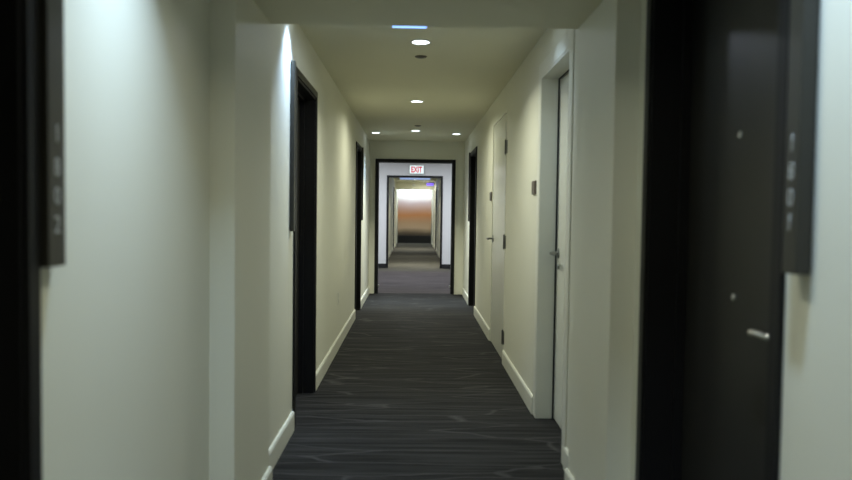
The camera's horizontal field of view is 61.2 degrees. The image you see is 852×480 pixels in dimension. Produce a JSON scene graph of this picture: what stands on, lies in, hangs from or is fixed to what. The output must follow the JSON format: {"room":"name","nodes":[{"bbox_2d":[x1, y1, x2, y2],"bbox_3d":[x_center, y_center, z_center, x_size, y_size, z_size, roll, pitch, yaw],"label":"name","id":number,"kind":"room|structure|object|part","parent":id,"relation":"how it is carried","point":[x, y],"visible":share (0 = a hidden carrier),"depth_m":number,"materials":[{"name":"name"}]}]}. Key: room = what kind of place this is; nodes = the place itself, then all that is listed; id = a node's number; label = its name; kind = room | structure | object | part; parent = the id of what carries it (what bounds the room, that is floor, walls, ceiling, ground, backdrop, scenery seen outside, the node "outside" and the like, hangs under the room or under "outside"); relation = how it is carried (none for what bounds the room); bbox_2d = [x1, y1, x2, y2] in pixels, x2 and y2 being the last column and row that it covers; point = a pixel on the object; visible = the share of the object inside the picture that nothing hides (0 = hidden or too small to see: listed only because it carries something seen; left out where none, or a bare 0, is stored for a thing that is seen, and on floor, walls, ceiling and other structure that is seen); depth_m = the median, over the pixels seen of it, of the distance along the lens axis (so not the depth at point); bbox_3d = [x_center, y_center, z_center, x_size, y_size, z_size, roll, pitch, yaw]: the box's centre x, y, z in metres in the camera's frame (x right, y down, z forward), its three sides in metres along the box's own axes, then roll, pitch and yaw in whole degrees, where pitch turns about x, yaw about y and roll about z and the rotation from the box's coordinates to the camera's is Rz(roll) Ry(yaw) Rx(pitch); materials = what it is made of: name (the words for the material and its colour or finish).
{"room":"hotel corridor","nodes":[
{"label":"hotel corridor","id":0,"kind":"room"},
{"bbox_2d":[41,0,369,479],"bbox_3d":[-0.879,-0.102,4.671,0.310,2.380,13.370,1,2,-1],"label":"wall","id":1,"kind":"structure","parent":0,"point":[167,318],"depth_m":2.30,"materials":[{"name":"paint"}]},
{"bbox_2d":[0,0,41,479],"bbox_3d":[-0.833,0.181,0.899,0.189,2.103,1.000,1,2,-1],"label":"door","id":2,"kind":"structure","parent":1,"relation":"in","point":[20,229],"depth_m":1.35,"materials":[{"name":"black wood"}]},
{"bbox_3d":[-0.746,0.182,0.900,0.014,2.103,1.000,1,2,-1],"label":"casing","id":3,"kind":"part","parent":2,"relation":"part of","materials":[{"name":"black wood"}]},
{"bbox_2d":[39,0,64,266],"bbox_3d":[-0.740,-0.421,1.413,0.029,0.947,0.067,1,2,-1],"label":"panel","id":4,"kind":"object","parent":1,"relation":"attached to","point":[51,12],"visible":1,"depth_m":1.40,"materials":[{"name":"brown metal"}]},
{"bbox_2d":[289,60,295,230],"bbox_3d":[-0.745,-0.522,4.026,0.025,0.947,0.050,1,2,-1],"label":"panel","id":5,"kind":"object","parent":1,"relation":"attached to","point":[293,62],"visible":1,"depth_m":4.00,"materials":[{"name":"brown metal"}]},
{"bbox_3d":[-0.756,-0.522,4.026,0.004,0.927,0.038,1,2,-1],"label":"plate","id":6,"kind":"part","parent":5,"relation":"part of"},
{"bbox_2d":[292,66,317,428],"bbox_3d":[-0.843,0.037,4.609,0.164,2.103,0.915,1,2,-1],"label":"door","id":7,"kind":"structure","parent":1,"relation":"in","point":[305,233],"depth_m":5.00,"materials":[{"name":"wood"}]},
{"bbox_2d":[262,286,368,479],"bbox_3d":[-0.805,0.968,6.342,0.106,0.113,9.815,1,2,-1],"label":"baseboard","id":8,"kind":"structure","parent":1,"relation":"attached to","point":[281,440],"depth_m":4.16,"materials":[{"name":"white wood"}]},
{"bbox_2d":[354,141,361,309],"bbox_3d":[-0.915,-0.131,8.950,0.164,2.103,0.815,1,2,-1],"label":"door","id":9,"kind":"structure","parent":1,"relation":"in","point":[358,201],"depth_m":9.29,"materials":[{"name":"wood"}]},
{"bbox_2d":[361,147,363,219],"bbox_3d":[-0.833,-0.731,9.401,0.028,0.947,0.050,1,2,-1],"label":"panel","id":10,"kind":"object","parent":1,"relation":"attached to","point":[362,147],"visible":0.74,"depth_m":9.38,"materials":[{"name":"brown metal"}]},
{"bbox_2d":[388,178,396,253],"bbox_3d":[-1.176,-0.817,23.069,0.250,2.380,13.200,1,2,-1],"label":"wall","id":11,"kind":"structure","parent":0,"point":[392,183],"depth_m":22.90,"materials":[{"name":"paint"}]},
{"bbox_2d":[388,241,396,258],"bbox_3d":[-1.074,0.316,23.115,0.046,0.113,13.200,1,2,-1],"label":"baseboard","id":12,"kind":"structure","parent":11,"relation":"attached to","point":[391,250],"depth_m":22.28,"materials":[{"name":"beige wood"}]},
{"bbox_2d":[393,187,394,248],"bbox_3d":[-1.163,-0.733,24.424,0.144,2.103,0.990,1,2,-1],"label":"door","id":13,"kind":"structure","parent":11,"relation":"in","point":[393,187],"depth_m":24.86,"materials":[{"name":"grey wood"}]},
{"bbox_3d":[-1.098,-0.732,24.425,0.014,2.103,0.990,1,2,-1],"label":"casing","id":14,"kind":"part","parent":13,"relation":"part of","materials":[{"name":"beige wood"}]},
{"bbox_2d":[397,189,431,240],"bbox_3d":[-0.472,-1.067,29.752,1.880,2.380,0.150,1,2,-1],"label":"wall","id":15,"kind":"structure","parent":0,"point":[397,189],"depth_m":29.68,"materials":[{"name":"paint"}]},
{"bbox_2d":[397,189,431,242],"bbox_3d":[-0.471,-1.024,29.654,1.380,2.298,0.050,1,2,-1],"label":"covering","id":16,"kind":"object","parent":15,"relation":"attached to","point":[414,206],"visible":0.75,"depth_m":29.65,"materials":[{"name":"orange metal"}]},
{"bbox_2d":[378,163,451,263],"bbox_3d":[-0.173,-0.667,16.411,4.800,2.620,0.150,1,2,-1],"label":"wall","id":17,"kind":"structure","parent":0,"point":[445,170],"depth_m":16.32,"materials":[{"name":"white paint"}]},
{"bbox_2d":[378,263,449,268],"bbox_3d":[-0.188,0.595,16.378,4.800,0.099,0.014,1,2,-1],"label":"baseboard","id":18,"kind":"structure","parent":17,"relation":"attached to","point":[444,266],"depth_m":16.38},
{"bbox_2d":[386,175,442,268],"bbox_3d":[-0.264,-0.410,16.419,1.269,2.100,0.182,1,2,-1],"label":"door frame","id":19,"kind":"structure","parent":17,"relation":"attached to","point":[388,176],"depth_m":16.32,"materials":[{"name":"black wood"}]},
{"bbox_2d":[409,165,423,173],"bbox_3d":[-0.209,-1.591,16.272,0.330,0.196,0.054,1,2,-1],"label":"exit sign","id":20,"kind":"object","parent":17,"relation":"attached to","point":[413,169],"visible":1,"depth_m":16.25,"materials":[{"name":"white plastic"}]},
{"bbox_2d":[393,178,436,181],"bbox_3d":[-0.345,-2.046,23.035,1.880,0.100,13.200,1,2,-1],"label":"ceiling","id":21,"kind":"structure","parent":0,"point":[395,179],"depth_m":25.22,"materials":[{"name":"paint"}]},
{"bbox_2d":[396,182,433,189],"bbox_3d":[-0.407,-2.004,26.639,1.380,0.264,0.600,1,2,-1],"label":"beam","id":22,"kind":"structure","parent":21,"relation":"attached to","point":[399,185],"depth_m":26.34,"materials":[{"name":"paint"}]},
{"bbox_2d":[399,178,430,179],"bbox_3d":[-0.354,-1.995,23.237,1.040,0.018,1.800,1,2,-1],"label":"ceiling light panel","id":23,"kind":"object","parent":21,"relation":"attached to","point":[399,178],"visible":0.53,"depth_m":23.39,"materials":[{"name":"white plastic"}]},
{"bbox_2d":[369,140,464,293],"bbox_3d":[-0.148,-0.348,11.289,1.473,2.380,0.150,1,2,-1],"label":"wall","id":24,"kind":"structure","parent":0,"point":[437,150],"depth_m":11.19,"materials":[{"name":"paint"}]},
{"bbox_2d":[374,159,455,293],"bbox_3d":[-0.175,-0.209,11.294,1.244,2.096,0.182,1,2,-1],"label":"door frame","id":25,"kind":"structure","parent":24,"relation":"attached to","point":[429,161],"depth_m":11.20,"materials":[{"name":"wood"}]},
{"bbox_2d":[272,243,563,479],"bbox_3d":[-0.148,0.792,13.891,4.800,0.100,31.700,1,2,-1],"label":"floor","id":26,"kind":"structure","parent":0,"point":[415,388],"depth_m":4.79,"materials":[{"name":"grey carpet"}]},
{"bbox_2d":[299,24,545,141],"bbox_3d":[-0.027,-1.331,4.637,1.982,0.100,13.370,1,2,-1],"label":"ceiling","id":27,"kind":"structure","parent":0,"point":[377,71],"depth_m":5.66,"materials":[{"name":"paint"}]},
{"bbox_2d":[391,26,427,27],"bbox_3d":[-0.097,-1.260,4.211,0.220,0.011,0.135,1,2,-1],"label":"recessed light","id":28,"kind":"object","parent":27,"relation":"in","point":[391,26],"visible":0.41,"depth_m":4.25,"materials":[{"name":"white plastic"}]},
{"bbox_2d":[410,100,423,102],"bbox_3d":[-0.091,-1.376,7.151,0.144,0.006,0.144,1,2,-1],"label":"recessed light","id":29,"kind":"object","parent":27,"relation":"in","point":[413,101],"visible":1,"depth_m":7.15,"materials":[{"name":"white plastic"}]},
{"bbox_2d":[410,39,431,44],"bbox_3d":[-0.034,-1.278,4.654,0.144,0.006,0.144,1,2,-1],"label":"recessed light","id":30,"kind":"object","parent":27,"relation":"in","point":[415,41],"visible":1,"depth_m":4.65,"materials":[{"name":"white plastic"}]},
{"bbox_2d":[415,55,426,58],"bbox_3d":[-0.036,-1.292,5.094,0.086,0.013,0.086,1,2,-1],"label":"sprinkler","id":31,"kind":"object","parent":27,"relation":"attached to","point":[416,56],"visible":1,"depth_m":5.07,"materials":[{"name":"metal"}]},
{"bbox_2d":[253,0,602,28],"bbox_3d":[0.001,-1.075,2.883,1.365,0.274,0.635,1,2,-1],"label":"beam","id":32,"kind":"structure","parent":27,"relation":"attached to","point":[543,14],"depth_m":2.98,"materials":[{"name":"paint"}]},
{"bbox_2d":[432,178,440,252],"bbox_3d":[0.454,-0.797,23.097,0.250,2.380,13.200,1,2,-1],"label":"wall","id":33,"kind":"structure","parent":0,"point":[437,183],"depth_m":23.12,"materials":[{"name":"paint"}]},
{"bbox_2d":[431,240,439,257],"bbox_3d":[0.323,0.333,23.139,0.046,0.113,13.200,1,2,-1],"label":"baseboard","id":34,"kind":"structure","parent":33,"relation":"attached to","point":[437,251],"depth_m":22.92,"materials":[{"name":"beige wood"}]},
{"bbox_2d":[435,187,436,249],"bbox_3d":[0.398,-0.702,24.151,0.144,2.103,0.990,1,2,-1],"label":"door","id":35,"kind":"structure","parent":33,"relation":"in","point":[436,187],"depth_m":24.58,"materials":[{"name":"grey wood"}]},
{"bbox_3d":[0.333,-0.703,24.150,0.014,2.103,0.990,1,2,-1],"label":"casing","id":36,"kind":"part","parent":35,"relation":"part of","materials":[{"name":"beige wood"}]},
{"bbox_2d":[463,0,851,479],"bbox_3d":[0.794,-0.081,4.699,0.307,2.380,13.370,1,2,-1],"label":"wall","id":37,"kind":"structure","parent":0,"point":[610,45],"depth_m":2.63,"materials":[{"name":"paint"}]},
{"bbox_2d":[468,152,470,220],"bbox_3d":[0.602,-0.735,9.970,0.028,0.947,0.050,1,2,-1],"label":"panel","id":38,"kind":"object","parent":37,"relation":"attached to","point":[469,152],"visible":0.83,"depth_m":9.95,"materials":[{"name":"brown metal"}]},
{"bbox_2d":[468,146,476,313],"bbox_3d":[0.686,-0.130,9.460,0.164,2.103,0.940,1,2,-1],"label":"door","id":39,"kind":"structure","parent":37,"relation":"in","point":[473,155],"depth_m":9.86,"materials":[{"name":"wood"}]},
{"bbox_2d":[486,109,507,358],"bbox_3d":[0.661,-0.046,6.618,0.128,2.153,1.095,1,2,-1],"label":"door","id":40,"kind":"structure","parent":37,"relation":"in","point":[500,142],"depth_m":6.61,"materials":[{"name":"white wood"}]},
{"bbox_2d":[462,287,573,479],"bbox_3d":[0.665,1.052,4.666,0.103,0.113,13.220,1,2,-1],"label":"baseboard","id":41,"kind":"structure","parent":37,"relation":"attached to","point":[520,385],"depth_m":5.26,"materials":[{"name":"white wood"}]},
{"bbox_2d":[531,180,536,194],"bbox_3d":[0.696,-0.338,4.648,0.013,0.088,0.130,1,2,-1],"label":"wall plaque","id":42,"kind":"object","parent":37,"relation":"attached to","point":[534,183],"visible":1,"depth_m":4.61,"materials":[{"name":"grey metal"}]},
{"bbox_2d":[532,29,574,464],"bbox_3d":[0.784,0.030,4.063,0.165,2.203,0.980,1,2,-1],"label":"door","id":43,"kind":"structure","parent":37,"relation":"in","point":[556,72],"depth_m":4.43,"materials":[{"name":"white wood"}]},
{"bbox_3d":[0.803,0.081,4.395,0.013,0.060,0.060,1,2,-1],"label":"handle","id":44,"kind":"part","parent":43,"relation":"part of","materials":[{"name":"grey metal"}]},
{"bbox_2d":[635,0,789,479],"bbox_3d":[0.851,0.159,2.042,0.189,2.103,0.960,1,2,-1],"label":"door","id":45,"kind":"structure","parent":37,"relation":"in","point":[713,282],"depth_m":2.24,"materials":[{"name":"wood"}]},
{"bbox_3d":[0.859,0.243,1.833,0.038,0.021,0.098,1,2,-1],"label":"lever","id":46,"kind":"part","parent":45,"relation":"part of","materials":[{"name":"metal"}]},
{"bbox_2d":[782,0,819,274],"bbox_3d":[0.768,-0.403,1.463,0.037,0.947,0.054,1,2,-1],"label":"panel","id":47,"kind":"object","parent":37,"relation":"attached to","point":[804,14],"visible":1,"depth_m":1.45,"materials":[{"name":"brown metal"}]},
{"bbox_3d":[0.785,-0.403,1.464,0.004,0.927,0.042,1,2,-1],"label":"plate","id":48,"kind":"part","parent":47,"relation":"part of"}
]}

